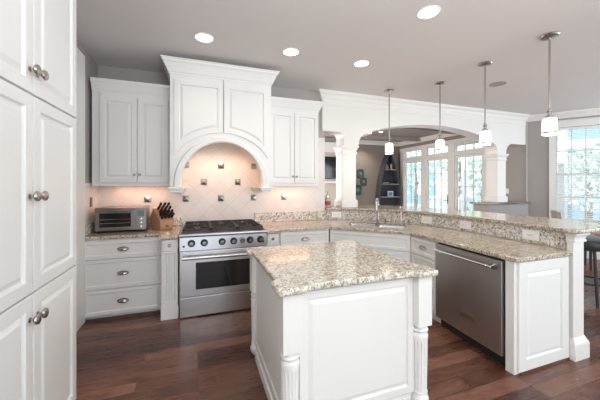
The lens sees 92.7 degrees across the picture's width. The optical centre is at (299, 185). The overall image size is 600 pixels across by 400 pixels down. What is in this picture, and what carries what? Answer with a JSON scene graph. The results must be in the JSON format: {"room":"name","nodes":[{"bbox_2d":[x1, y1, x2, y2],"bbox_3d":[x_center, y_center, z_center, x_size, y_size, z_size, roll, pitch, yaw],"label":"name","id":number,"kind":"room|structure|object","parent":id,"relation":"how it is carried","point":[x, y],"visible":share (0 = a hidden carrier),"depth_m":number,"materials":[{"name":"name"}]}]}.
{"room":"kitchen","nodes":[
{"label":"kitchen","id":0,"kind":"room"},
{"bbox_2d":[76,39,97,182],"bbox_3d":[-1.575,-0.030,0.548,0.200,3.000,6.490,0,0,-20],"label":"wall","id":1,"kind":"structure","parent":0,"point":[91,67],"depth_m":3.32,"materials":[{"name":"beige paint"}]},
{"bbox_2d":[74,47,84,331],"bbox_3d":[-2.106,0.037,2.424,0.052,2.866,1.380,0,0,-20],"label":"trim","id":2,"kind":"structure","parent":1,"relation":"attached to","point":[80,58],"depth_m":2.95,"materials":[{"name":"white paint"}]},
{"bbox_2d":[85,183,98,224],"bbox_3d":[-2.464,0.250,3.358,0.010,0.560,0.579,0,0,-20],"label":"tile backsplash","id":3,"kind":"structure","parent":1,"relation":"attached to","point":[90,191],"depth_m":3.36,"materials":[{"name":"beige tile"}]},
{"bbox_2d":[90,197,92,206],"bbox_3d":[-2.455,0.195,3.361,0.010,0.110,0.060,0,0,-20],"label":"wall switch","id":4,"kind":"object","parent":3,"relation":"attached to","point":[91,198],"visible":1,"depth_m":3.36,"materials":[{"name":"beige plastic"}]},
{"bbox_2d":[98,65,324,225],"bbox_3d":[-1.349,-0.030,4.318,3.555,3.000,0.460,0,0,-20],"label":"wall","id":5,"kind":"structure","parent":0,"point":[106,72],"depth_m":3.87,"materials":[{"name":"beige paint"}]},
{"bbox_2d":[90,77,169,185],"bbox_3d":[-2.066,-0.616,3.592,0.847,1.248,0.404,0,0,-20],"label":"upper cabinet","id":6,"kind":"object","parent":5,"relation":"attached to","point":[131,119],"visible":0.93,"depth_m":3.44,"materials":[{"name":"white paint"}]},
{"bbox_2d":[85,217,181,235],"bbox_3d":[-1.997,0.496,3.524,0.982,0.113,0.580,0,0,-20],"label":"backsplash","id":7,"kind":"structure","parent":5,"relation":"attached to","point":[177,221],"depth_m":3.40,"materials":[{"name":"stone"}]},
{"bbox_2d":[99,138,324,223],"bbox_3d":[-1.077,-0.125,4.153,3.153,1.310,0.031,0,0,-20],"label":"tile backsplash","id":8,"kind":"structure","parent":5,"relation":"attached to","point":[218,179],"depth_m":4.14,"materials":[{"name":"beige tile"}]},
{"bbox_2d":[160,55,279,192],"bbox_3d":[-1.038,-0.695,3.795,1.395,1.560,0.711,0,0,-20],"label":"range hood","id":9,"kind":"object","parent":5,"relation":"attached to","point":[211,102],"visible":1,"depth_m":3.51,"materials":[{"name":"white paint"}]},
{"bbox_2d":[255,211,324,221],"bbox_3d":[-0.134,0.482,4.482,1.155,0.141,0.024,0,0,-20],"label":"backsplash","id":10,"kind":"structure","parent":5,"relation":"attached to","point":[300,215],"depth_m":4.46,"materials":[{"name":"stone"}]},
{"bbox_2d":[271,96,324,185],"bbox_3d":[-0.104,-0.616,4.291,0.867,1.248,0.404,0,0,-20],"label":"upper cabinet","id":11,"kind":"object","parent":5,"relation":"attached to","point":[294,122],"visible":0.94,"depth_m":4.14,"materials":[{"name":"white paint"}]},
{"bbox_2d":[316,89,529,121],"bbox_3d":[2.618,-1.462,5.422,4.970,0.136,0.160,0,0,-20],"label":"trim","id":12,"kind":"structure","parent":5,"relation":"attached to","point":[324,94],"depth_m":5.19,"materials":[{"name":"white paint"}]},
{"bbox_2d":[321,100,525,154],"bbox_3d":[2.611,-1.099,5.590,4.870,0.858,0.280,0,0,-20],"label":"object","id":13,"kind":"structure","parent":5,"relation":"attached to","point":[348,125],"depth_m":5.19,"materials":[{"name":"white paint"}]},
{"bbox_2d":[324,103,525,124],"bbox_3d":[2.661,-1.331,5.450,4.870,0.022,0.016,0,0,-20],"label":"trim","id":14,"kind":"structure","parent":5,"relation":"attached to","point":[324,103],"depth_m":5.26,"materials":[{"name":"white paint"}]},
{"bbox_2d":[76,0,599,145],"bbox_3d":[2.648,-1.580,4.340,11.100,0.100,10.800,0,0,-20],"label":"ceiling","id":15,"kind":"structure","parent":0,"point":[407,54],"depth_m":3.08,"materials":[{"name":"paint"}]},
{"bbox_2d":[194,32,213,42],"bbox_3d":[-0.990,-1.526,2.959,0.200,0.008,0.200,0,0,-20],"label":"recessed light","id":16,"kind":"object","parent":15,"relation":"in","point":[202,37],"visible":1,"depth_m":2.95,"materials":[{"name":"white plastic"}]},
{"bbox_2d":[282,48,299,55],"bbox_3d":[-0.105,-1.526,3.275,0.200,0.008,0.200,0,0,-20],"label":"recessed light","id":17,"kind":"object","parent":15,"relation":"in","point":[287,51],"visible":1,"depth_m":3.26,"materials":[{"name":"white plastic"}]},
{"bbox_2d":[353,60,369,66],"bbox_3d":[0.772,-1.526,3.587,0.200,0.008,0.200,0,0,-20],"label":"recessed light","id":18,"kind":"object","parent":15,"relation":"in","point":[361,63],"visible":1,"depth_m":3.58,"materials":[{"name":"white plastic"}]},
{"bbox_2d":[384,89,394,153],"bbox_3d":[1.437,-1.020,4.609,0.164,1.020,0.163,0,0,-20],"label":"pendant light","id":19,"kind":"object","parent":15,"relation":"hanging from","point":[388,146],"visible":1,"depth_m":4.58,"materials":[{"name":"white glass"}]},
{"bbox_2d":[416,5,440,18],"bbox_3d":[1.133,-1.526,2.526,0.200,0.008,0.200,0,0,-20],"label":"recessed light","id":20,"kind":"object","parent":15,"relation":"in","point":[427,12],"visible":1,"depth_m":2.52,"materials":[{"name":"white plastic"}]},
{"bbox_2d":[434,81,445,151],"bbox_3d":[2.089,-1.020,4.268,0.164,1.020,0.163,0,0,-20],"label":"pendant light","id":21,"kind":"object","parent":15,"relation":"hanging from","point":[440,143],"visible":1,"depth_m":4.25,"materials":[{"name":"white glass"}]},
{"bbox_2d":[477,61,492,144],"bbox_3d":[2.321,-1.020,3.587,0.164,1.020,0.163,0,0,-20],"label":"pendant light","id":22,"kind":"object","parent":15,"relation":"hanging from","point":[485,135],"visible":1,"depth_m":3.57,"materials":[{"name":"white glass"}]},
{"bbox_2d":[489,81,506,86],"bbox_3d":[2.977,-1.525,4.308,0.220,0.010,0.219,0,0,-20],"label":"ceiling speaker","id":23,"kind":"object","parent":15,"relation":"attached to","point":[500,83],"visible":1,"depth_m":4.31,"materials":[{"name":"grey paint"}]},
{"bbox_2d":[539,31,559,135],"bbox_3d":[2.541,-1.022,2.911,0.164,1.015,0.163,0,0,-20],"label":"pendant light","id":24,"kind":"object","parent":15,"relation":"hanging from","point":[550,123],"visible":1,"depth_m":2.90,"materials":[{"name":"white glass"}]},
{"bbox_2d":[76,258,599,399],"bbox_3d":[2.648,1.520,4.340,11.100,0.100,10.800,0,0,-20],"label":"floor","id":25,"kind":"structure","parent":0,"point":[134,356],"depth_m":2.32,"materials":[{"name":"brown wood"}]},
{"bbox_2d":[0,0,75,399],"bbox_3d":[-1.222,-0.015,0.638,0.485,2.970,2.422,0,0,-20],"label":"pantry cabinet","id":26,"kind":"object","parent":25,"relation":"on","point":[38,37],"visible":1,"depth_m":1.38,"materials":[{"name":"white paint"}]},
{"bbox_2d":[85,237,160,319],"bbox_3d":[-2.070,1.031,3.462,0.812,0.878,0.629,0,0,-20],"label":"base cabinet","id":27,"kind":"object","parent":25,"relation":"on","point":[123,276],"visible":0.9,"depth_m":3.19,"materials":[{"name":"white paint"}]},
{"bbox_2d":[85,226,181,239],"bbox_3d":[-1.953,0.573,3.390,0.989,0.036,0.877,0,0,-20],"label":"countertop","id":28,"kind":"structure","parent":27,"relation":"on","point":[168,234],"depth_m":3.27,"materials":[{"name":"beige stone"}]},
{"bbox_2d":[95,205,149,232],"bbox_3d":[-2.160,0.407,3.504,0.530,0.291,0.373,0,0,-22],"label":"toaster oven","id":29,"kind":"object","parent":28,"relation":"on","point":[107,218],"visible":1,"depth_m":3.37,"materials":[{"name":"grey metal"}]},
{"bbox_2d":[150,208,172,229],"bbox_3d":[-1.771,0.421,3.662,0.244,0.263,0.177,0,0,32],"label":"knife block","id":30,"kind":"object","parent":28,"relation":"on","point":[156,223],"visible":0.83,"depth_m":3.59,"materials":[{"name":"brown wood"}]},
{"bbox_2d":[161,237,178,320],"bbox_3d":[-1.570,1.031,3.529,0.178,0.878,0.857,0,0,-20],"label":"fluted pilaster","id":31,"kind":"object","parent":25,"relation":"on","point":[169,248],"visible":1,"depth_m":3.14,"materials":[{"name":"white paint"}]},
{"bbox_2d":[179,219,267,317],"bbox_3d":[-0.995,0.982,3.675,0.986,0.977,0.959,0,0,-20],"label":"range","id":32,"kind":"object","parent":25,"relation":"on","point":[214,263],"visible":0.98,"depth_m":3.27,"materials":[{"name":"silver metal"}]},
{"bbox_2d":[179,224,267,237],"bbox_3d":[-1.001,0.552,3.691,0.986,0.035,0.894,0,0,-20],"label":"cooktop","id":33,"kind":"object","parent":32,"relation":"in","point":[247,231],"depth_m":3.34,"materials":[{"name":"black metal"}]},
{"bbox_2d":[266,233,278,246],"bbox_3d":[-0.470,1.031,3.932,0.170,0.878,0.837,0,0,-20],"label":"fluted pilaster","id":34,"kind":"object","parent":25,"relation":"on","point":[273,238],"visible":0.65,"depth_m":3.55,"materials":[{"name":"white paint"}]},
{"bbox_2d":[279,229,328,245],"bbox_3d":[-0.053,1.031,4.100,0.700,0.878,0.799,0,0,-20],"label":"base cabinet","id":35,"kind":"object","parent":25,"relation":"on","point":[309,236],"visible":0.27,"depth_m":3.74,"materials":[{"name":"white paint"}]},
{"bbox_2d":[325,142,335,218],"bbox_3d":[0.738,0.060,8.988,1.620,2.820,0.440,0,0,-20],"label":"fireplace","id":36,"kind":"structure","parent":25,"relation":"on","point":[330,184],"depth_m":8.97,"materials":[{"name":"beige paint"}]},
{"bbox_2d":[325,156,335,178],"bbox_3d":[0.691,-0.560,8.941,1.020,0.700,0.047,0,0,-20],"label":"television","id":37,"kind":"object","parent":36,"relation":"attached to","point":[330,162],"visible":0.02,"depth_m":9.01,"materials":[{"name":"black plastic"}]},
{"bbox_2d":[325,181,335,183],"bbox_3d":[0.738,-0.095,8.988,1.520,0.070,0.440,0,0,-20],"label":"mantel shelf","id":38,"kind":"object","parent":36,"relation":"attached to","point":[326,182],"depth_m":8.83,"materials":[{"name":"white paint"}]},
{"bbox_2d":[250,256,431,399],"bbox_3d":[0.212,1.032,2.213,1.027,0.875,1.068,0,0,-20],"label":"kitchen island","id":39,"kind":"object","parent":25,"relation":"on","point":[366,341],"visible":0.95,"depth_m":1.79,"materials":[{"name":"white paint"}]},
{"bbox_2d":[245,240,437,296],"bbox_3d":[0.208,0.573,2.213,1.087,0.040,1.120,0,0,-20],"label":"island countertop","id":40,"kind":"structure","parent":39,"relation":"on","point":[299,269],"depth_m":1.95,"materials":[{"name":"beige stone"}]},
{"bbox_2d":[330,229,411,262],"bbox_3d":[0.966,1.031,3.861,1.035,0.878,0.563,0,0,25],"label":"base cabinet","id":41,"kind":"object","parent":25,"relation":"on","point":[396,245],"visible":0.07,"depth_m":3.58,"materials":[{"name":"white paint"}]},
{"bbox_2d":[258,219,572,262],"bbox_3d":[0.846,0.573,3.373,2.256,0.036,2.787,0,0,-20],"label":"countertop","id":42,"kind":"structure","parent":41,"relation":"on","point":[515,251],"depth_m":3.08,"materials":[{"name":"beige stone"}]},
{"bbox_2d":[344,222,407,228],"bbox_3d":[1.054,0.650,4.000,0.830,0.199,0.410,0,0,25],"label":"sink","id":43,"kind":"object","parent":42,"relation":"in","point":[350,224],"visible":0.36,"depth_m":4.12,"materials":[{"name":"silver metal"}]},
{"bbox_2d":[375,198,384,223],"bbox_3d":[1.143,0.366,4.103,0.133,0.375,0.194,0,0,25],"label":"kitchen faucet","id":44,"kind":"object","parent":42,"relation":"on","point":[377,199],"visible":1,"depth_m":4.16,"materials":[{"name":"grey metal"}]},
{"bbox_2d":[399,207,401,224],"bbox_3d":[1.409,0.424,4.005,0.040,0.260,0.122,0,0,25],"label":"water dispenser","id":45,"kind":"object","parent":42,"relation":"on","point":[400,208],"visible":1,"depth_m":4.04,"materials":[{"name":"grey metal"}]},
{"bbox_2d":[375,154,400,205],"bbox_3d":[3.053,0.180,9.908,0.860,2.580,0.260,0,0,-20],"label":"shelf","id":46,"kind":"object","parent":25,"relation":"on","point":[384,175],"visible":0.68,"depth_m":9.96,"materials":[{"name":"grey wood"}]},
{"bbox_2d":[387,191,392,195],"bbox_3d":[3.123,0.289,9.890,0.220,0.180,0.022,0,0,-20],"label":"picture frame","id":47,"kind":"object","parent":46,"relation":"on","point":[389,193],"visible":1,"depth_m":9.87,"materials":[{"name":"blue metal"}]},
{"bbox_2d":[411,235,440,322],"bbox_3d":[1.666,1.031,3.297,0.649,0.878,0.430,0,0,-15],"label":"base cabinet","id":48,"kind":"object","parent":25,"relation":"on","point":[423,253],"visible":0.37,"depth_m":3.16,"materials":[{"name":"white paint"}]},
{"bbox_2d":[433,242,504,365],"bbox_3d":[1.783,1.034,2.713,0.658,0.872,0.740,0,0,-15],"label":"dishwasher","id":49,"kind":"object","parent":25,"relation":"on","point":[470,285],"visible":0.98,"depth_m":2.56,"materials":[{"name":"silver metal"}]},
{"bbox_2d":[505,256,568,374],"bbox_3d":[1.956,1.031,2.347,0.650,0.878,0.086,0,0,-20],"label":"end panel","id":50,"kind":"object","parent":25,"relation":"on","point":[536,291],"visible":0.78,"depth_m":2.28,"materials":[{"name":"white paint"}]},
{"bbox_2d":[551,210,591,270],"bbox_3d":[4.943,0.968,5.239,0.530,1.005,0.460,0,0,35],"label":"dining chair","id":51,"kind":"object","parent":25,"relation":"on","point":[554,214],"visible":0.17,"depth_m":5.18,"materials":[{"name":"black painted wood"}]},
{"bbox_2d":[565,233,589,361],"bbox_3d":[2.376,0.937,2.449,0.201,1.066,0.080,0,0,-20],"label":"post","id":52,"kind":"object","parent":25,"relation":"on","point":[579,345],"visible":0.93,"depth_m":2.43,"materials":[{"name":"white paint"}]},
{"bbox_2d":[584,236,599,306],"bbox_3d":[3.702,1.071,3.675,0.480,0.802,0.480,0,0,-20],"label":"bar stool","id":53,"kind":"object","parent":25,"relation":"on","point":[592,244],"visible":0.4,"depth_m":3.50,"materials":[{"name":"black leather"}]},
{"bbox_2d":[356,144,398,204],"bbox_3d":[0.970,-0.030,9.395,5.730,3.000,0.150,0,0,-20],"label":"wall","id":54,"kind":"structure","parent":0,"point":[369,158],"depth_m":9.83,"materials":[{"name":"brown paint"}]},
{"bbox_2d":[356,169,366,194],"bbox_3d":[2.045,-0.119,9.668,0.500,0.884,0.046,0,0,-20],"label":"wall sculpture","id":55,"kind":"object","parent":54,"relation":"attached to","point":[360,172],"visible":0.92,"depth_m":9.67,"materials":[{"name":"metal"}]},
{"bbox_2d":[325,138,398,145],"bbox_3d":[1.016,-1.465,9.279,5.420,0.130,0.100,0,0,-20],"label":"trim","id":56,"kind":"structure","parent":54,"relation":"attached to","point":[366,142],"depth_m":9.77,"materials":[{"name":"white paint"}]},
{"bbox_2d":[329,219,566,249],"bbox_3d":[1.636,0.937,3.858,0.700,1.066,3.088,0,0,-40],"label":"wall","id":57,"kind":"structure","parent":0,"point":[345,219],"depth_m":3.68,"materials":[{"name":"white paint"}]},
{"bbox_2d":[326,210,566,248],"bbox_3d":[1.592,0.477,3.788,0.586,0.151,2.931,0,0,-40],"label":"backsplash riser","id":58,"kind":"structure","parent":57,"relation":"attached to","point":[557,239],"depth_m":3.38,"materials":[{"name":"stone"}]},
{"bbox_2d":[332,212,340,217],"bbox_3d":[0.599,0.478,4.692,0.155,0.096,0.009,0,0,2],"label":"outlet","id":59,"kind":"object","parent":58,"relation":"attached to","point":[334,214],"visible":1,"depth_m":4.69,"materials":[{"name":"white plastic"}]},
{"bbox_2d":[421,216,431,223],"bbox_3d":[1.757,0.478,3.975,0.009,0.096,0.155,0,0,-33],"label":"outlet","id":60,"kind":"object","parent":58,"relation":"attached to","point":[424,219],"visible":1,"depth_m":3.97,"materials":[{"name":"white plastic"}]},
{"bbox_2d":[460,220,470,229],"bbox_3d":[2.002,0.478,3.469,0.009,0.096,0.155,0,0,-19],"label":"outlet","id":61,"kind":"object","parent":58,"relation":"attached to","point":[463,224],"visible":1,"depth_m":3.46,"materials":[{"name":"white plastic"}]},
{"bbox_2d":[522,229,538,240],"bbox_3d":[2.224,0.478,2.759,0.010,0.096,0.155,0,0,-16],"label":"outlet","id":62,"kind":"object","parent":58,"relation":"attached to","point":[533,235],"visible":1,"depth_m":2.76,"materials":[{"name":"white plastic"}]},
{"bbox_2d":[325,205,599,233],"bbox_3d":[1.846,0.384,4.072,1.452,0.036,3.644,0,0,-39],"label":"raised bar","id":63,"kind":"object","parent":57,"relation":"on","point":[553,224],"visible":0.91,"depth_m":3.27,"materials":[{"name":"beige stone"}]},
{"bbox_2d":[325,190,330,206],"bbox_3d":[0.467,0.224,4.858,0.110,0.280,0.110,0,0,-20],"label":"bottle","id":64,"kind":"object","parent":63,"relation":"on","point":[327,199],"visible":0.91,"depth_m":4.82,"materials":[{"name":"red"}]},
{"bbox_2d":[333,145,358,206],"bbox_3d":[0.789,-0.153,4.925,0.330,1.034,0.330,0,0,-20],"label":"column","id":65,"kind":"structure","parent":63,"relation":"on","point":[345,154],"depth_m":4.81,"materials":[{"name":"white paint"}]},
{"bbox_2d":[519,357,568,374],"bbox_3d":[1.991,1.460,2.322,0.590,0.020,0.019,0,0,-20],"label":"trim","id":66,"kind":"structure","parent":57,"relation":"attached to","point":[565,359],"depth_m":2.30,"materials":[{"name":"white wood"}]},
{"bbox_2d":[399,121,527,201],"bbox_3d":[4.328,-0.030,8.282,0.150,3.000,4.200,0,0,-20],"label":"wall","id":67,"kind":"structure","parent":0,"point":[517,159],"depth_m":6.49,"materials":[{"name":"beige paint"}]},
{"bbox_2d":[325,134,420,141],"bbox_3d":[1.330,-1.480,8.382,5.410,0.099,0.200,0,0,-20],"label":"trim","id":68,"kind":"structure","parent":67,"relation":"attached to","point":[381,137],"depth_m":8.84,"materials":[{"name":"paint"}]},
{"bbox_2d":[405,160,420,206],"bbox_3d":[3.813,0.312,9.600,0.045,2.275,0.810,0,0,-20],"label":"door","id":69,"kind":"structure","parent":67,"relation":"in","point":[411,162],"depth_m":9.70,"materials":[{"name":"white paint"}]},
{"bbox_2d":[405,149,420,158],"bbox_3d":[3.813,-1.058,9.600,0.045,0.253,0.810,0,0,-20],"label":"window","id":70,"kind":"structure","parent":67,"relation":"in","point":[417,149],"depth_m":9.71,"materials":[{"name":"white paint"}]},
{"bbox_2d":[392,128,454,133],"bbox_3d":[1.817,-1.480,7.016,5.410,0.099,0.200,0,0,-20],"label":"trim","id":71,"kind":"structure","parent":67,"relation":"attached to","point":[405,129],"depth_m":7.44,"materials":[{"name":"paint"}]},
{"bbox_2d":[399,133,458,145],"bbox_3d":[4.124,-1.465,8.480,0.100,0.130,3.650,0,0,-20],"label":"trim","id":72,"kind":"structure","parent":67,"relation":"attached to","point":[431,137],"depth_m":8.88,"materials":[{"name":"white paint"}]},
{"bbox_2d":[427,157,447,208],"bbox_3d":[4.126,0.312,8.618,0.114,2.275,0.850,0,0,-20],"label":"door","id":73,"kind":"structure","parent":67,"relation":"in","point":[443,158],"depth_m":8.63,"materials":[{"name":"white paint"}]},
{"bbox_2d":[427,145,447,155],"bbox_3d":[4.159,-1.058,8.630,0.045,0.253,0.850,0,0,-20],"label":"window","id":74,"kind":"structure","parent":67,"relation":"in","point":[445,145],"depth_m":8.78,"materials":[{"name":"white paint"}]},
{"bbox_2d":[400,137,485,208],"bbox_3d":[4.137,0.090,8.638,0.090,2.760,3.300,0,0,-20],"label":"trim","id":75,"kind":"structure","parent":67,"relation":"attached to","point":[451,154],"depth_m":8.40,"materials":[{"name":"white paint"}]},
{"bbox_2d":[455,153,482,210],"bbox_3d":[4.516,0.312,7.627,0.045,2.275,0.860,0,0,-20],"label":"door","id":76,"kind":"structure","parent":67,"relation":"in","point":[478,154],"depth_m":7.75,"materials":[{"name":"white paint"}]},
{"bbox_2d":[455,140,482,151],"bbox_3d":[4.516,-1.058,7.627,0.045,0.253,0.860,0,0,-20],"label":"window","id":77,"kind":"structure","parent":67,"relation":"in","point":[473,141],"depth_m":7.74,"materials":[{"name":"white paint"}]},
{"bbox_2d":[474,204,527,215],"bbox_3d":[4.357,0.932,6.201,1.170,1.075,0.360,0,0,-20],"label":"wall","id":78,"kind":"structure","parent":0,"point":[515,209],"depth_m":6.03,"materials":[{"name":"grey paint"}]},
{"bbox_2d":[470,201,530,204],"bbox_3d":[4.335,0.372,6.188,1.238,0.041,0.450,0,0,-20],"label":"half wall cap","id":79,"kind":"object","parent":78,"relation":"on","point":[481,202],"visible":0.97,"depth_m":5.97,"materials":[{"name":"wood"}]},
{"bbox_2d":[483,153,508,201],"bbox_3d":[4.208,-0.161,6.143,0.330,1.019,0.330,0,0,-20],"label":"column","id":80,"kind":"structure","parent":79,"relation":"on","point":[495,163],"depth_m":6.04,"materials":[{"name":"white paint"}]},
{"bbox_2d":[528,115,599,237],"bbox_3d":[6.060,-0.030,5.698,2.600,3.000,0.150,0,0,34],"label":"wall","id":81,"kind":"structure","parent":0,"point":[538,145],"depth_m":6.20,"materials":[{"name":"beige paint"}]},
{"bbox_2d":[527,108,599,121],"bbox_3d":[5.949,-1.465,5.621,2.700,0.130,0.100,0,0,34],"label":"trim","id":82,"kind":"structure","parent":81,"relation":"attached to","point":[592,111],"depth_m":5.89,"materials":[{"name":"white paint"}]},
{"bbox_2d":[549,117,599,222],"bbox_3d":[5.711,-0.300,5.851,1.010,2.120,0.160,0,0,34],"label":"window","id":83,"kind":"structure","parent":81,"relation":"in","point":[553,139],"depth_m":6.03,"materials":[{"name":"white paint"}]},
{"bbox_2d":[557,125,599,220],"bbox_3d":[5.711,-0.253,5.851,0.700,1.905,0.032,0,0,34],"label":"window blind","id":84,"kind":"object","parent":83,"relation":"attached to","point":[591,126],"visible":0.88,"depth_m":5.85,"materials":[{"name":"white paint"}]},
{"bbox_2d":[587,251,599,259],"bbox_3d":[6.013,1.400,5.628,2.600,0.140,0.018,0,0,34],"label":"baseboard","id":85,"kind":"structure","parent":81,"relation":"attached to","point":[598,253],"depth_m":5.69,"materials":[{"name":"white paint"}]},
{"bbox_3d":[5.683,1.570,10.781,4.060,0.100,7.500,0,0,-20],"label":"ground","id":86,"kind":"structure","parent":0,"visible":0},
{"bbox_2d":[429,196,481,210],"bbox_3d":[7.067,0.990,11.752,0.060,0.940,5.600,0,0,-20],"label":"porch railing","id":87,"kind":"object","parent":86,"relation":"on","point":[436,197],"visible":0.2,"depth_m":13.05,"materials":[{"name":"white paint"}]},
{"bbox_2d":[461,145,467,209],"bbox_3d":[6.831,-0.080,11.880,0.220,3.200,0.220,0,0,-20],"label":"porch post","id":88,"kind":"object","parent":86,"relation":"on","point":[462,146],"visible":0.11,"depth_m":11.83,"materials":[{"name":"white paint"}]},
{"bbox_2d":[558,130,567,217],"bbox_3d":[7.971,-0.080,8.677,0.220,3.200,0.220,0,0,-20],"label":"porch post","id":89,"kind":"object","parent":86,"relation":"on","point":[559,132],"visible":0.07,"depth_m":8.62,"materials":[{"name":"white paint"}]},
{"bbox_3d":[11.995,1.605,5.067,14.000,0.030,7.500,0,0,-20],"label":"ground","id":90,"kind":"structure","parent":0,"visible":0},
{"bbox_2d":[568,127,599,219],"bbox_3d":[13.920,-1.410,12.892,8.500,6.000,4.700,0,0,40],"label":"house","id":91,"kind":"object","parent":90,"relation":"on","point":[598,128],"visible":0.04,"depth_m":12.91,"materials":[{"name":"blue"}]},
{"label":"outside","id":92,"kind":"structure","parent":0,"visible":0},
{"bbox_2d":[407,159,481,208],"bbox_3d":[11.502,-0.110,24.264,3.050,3.400,12.000,0,0,-20],"label":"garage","id":93,"kind":"structure","parent":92,"point":[437,189],"depth_m":22.67,"materials":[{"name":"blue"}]},
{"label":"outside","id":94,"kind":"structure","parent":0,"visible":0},
{"bbox_2d":[407,149,439,206],"bbox_3d":[7.568,-0.555,18.827,3.041,4.298,2.991,0,0,-20],"label":"tree","id":95,"kind":"object","parent":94,"point":[431,182],"visible":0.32,"depth_m":18.74,"materials":[{"name":"green leaf"},{"name":"brown bark"}]},
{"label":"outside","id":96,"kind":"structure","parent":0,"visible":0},
{"bbox_2d":[435,144,481,209],"bbox_3d":[8.818,-0.433,15.775,2.601,4.053,2.600,0,0,-20],"label":"tree","id":97,"kind":"object","parent":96,"point":[458,148],"visible":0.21,"depth_m":15.69,"materials":[{"name":"green leaf"},{"name":"brown bark"}]},
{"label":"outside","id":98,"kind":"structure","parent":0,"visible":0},
{"bbox_2d":[468,156,481,201],"bbox_3d":[8.457,0.051,13.221,1.509,3.088,1.470,0,0,-20],"label":"tree","id":99,"kind":"object","parent":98,"point":[477,166],"visible":0.38,"depth_m":13.24,"materials":[{"name":"green plant"}]},
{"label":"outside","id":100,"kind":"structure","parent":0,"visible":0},
{"bbox_2d":[568,143,599,219],"bbox_3d":[10.400,0.021,10.251,1.728,3.146,1.638,0,0,-20],"label":"tree","id":101,"kind":"object","parent":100,"point":[598,147],"visible":0.44,"depth_m":10.16,"materials":[{"name":"green leaf"},{"name":"brown bark"}]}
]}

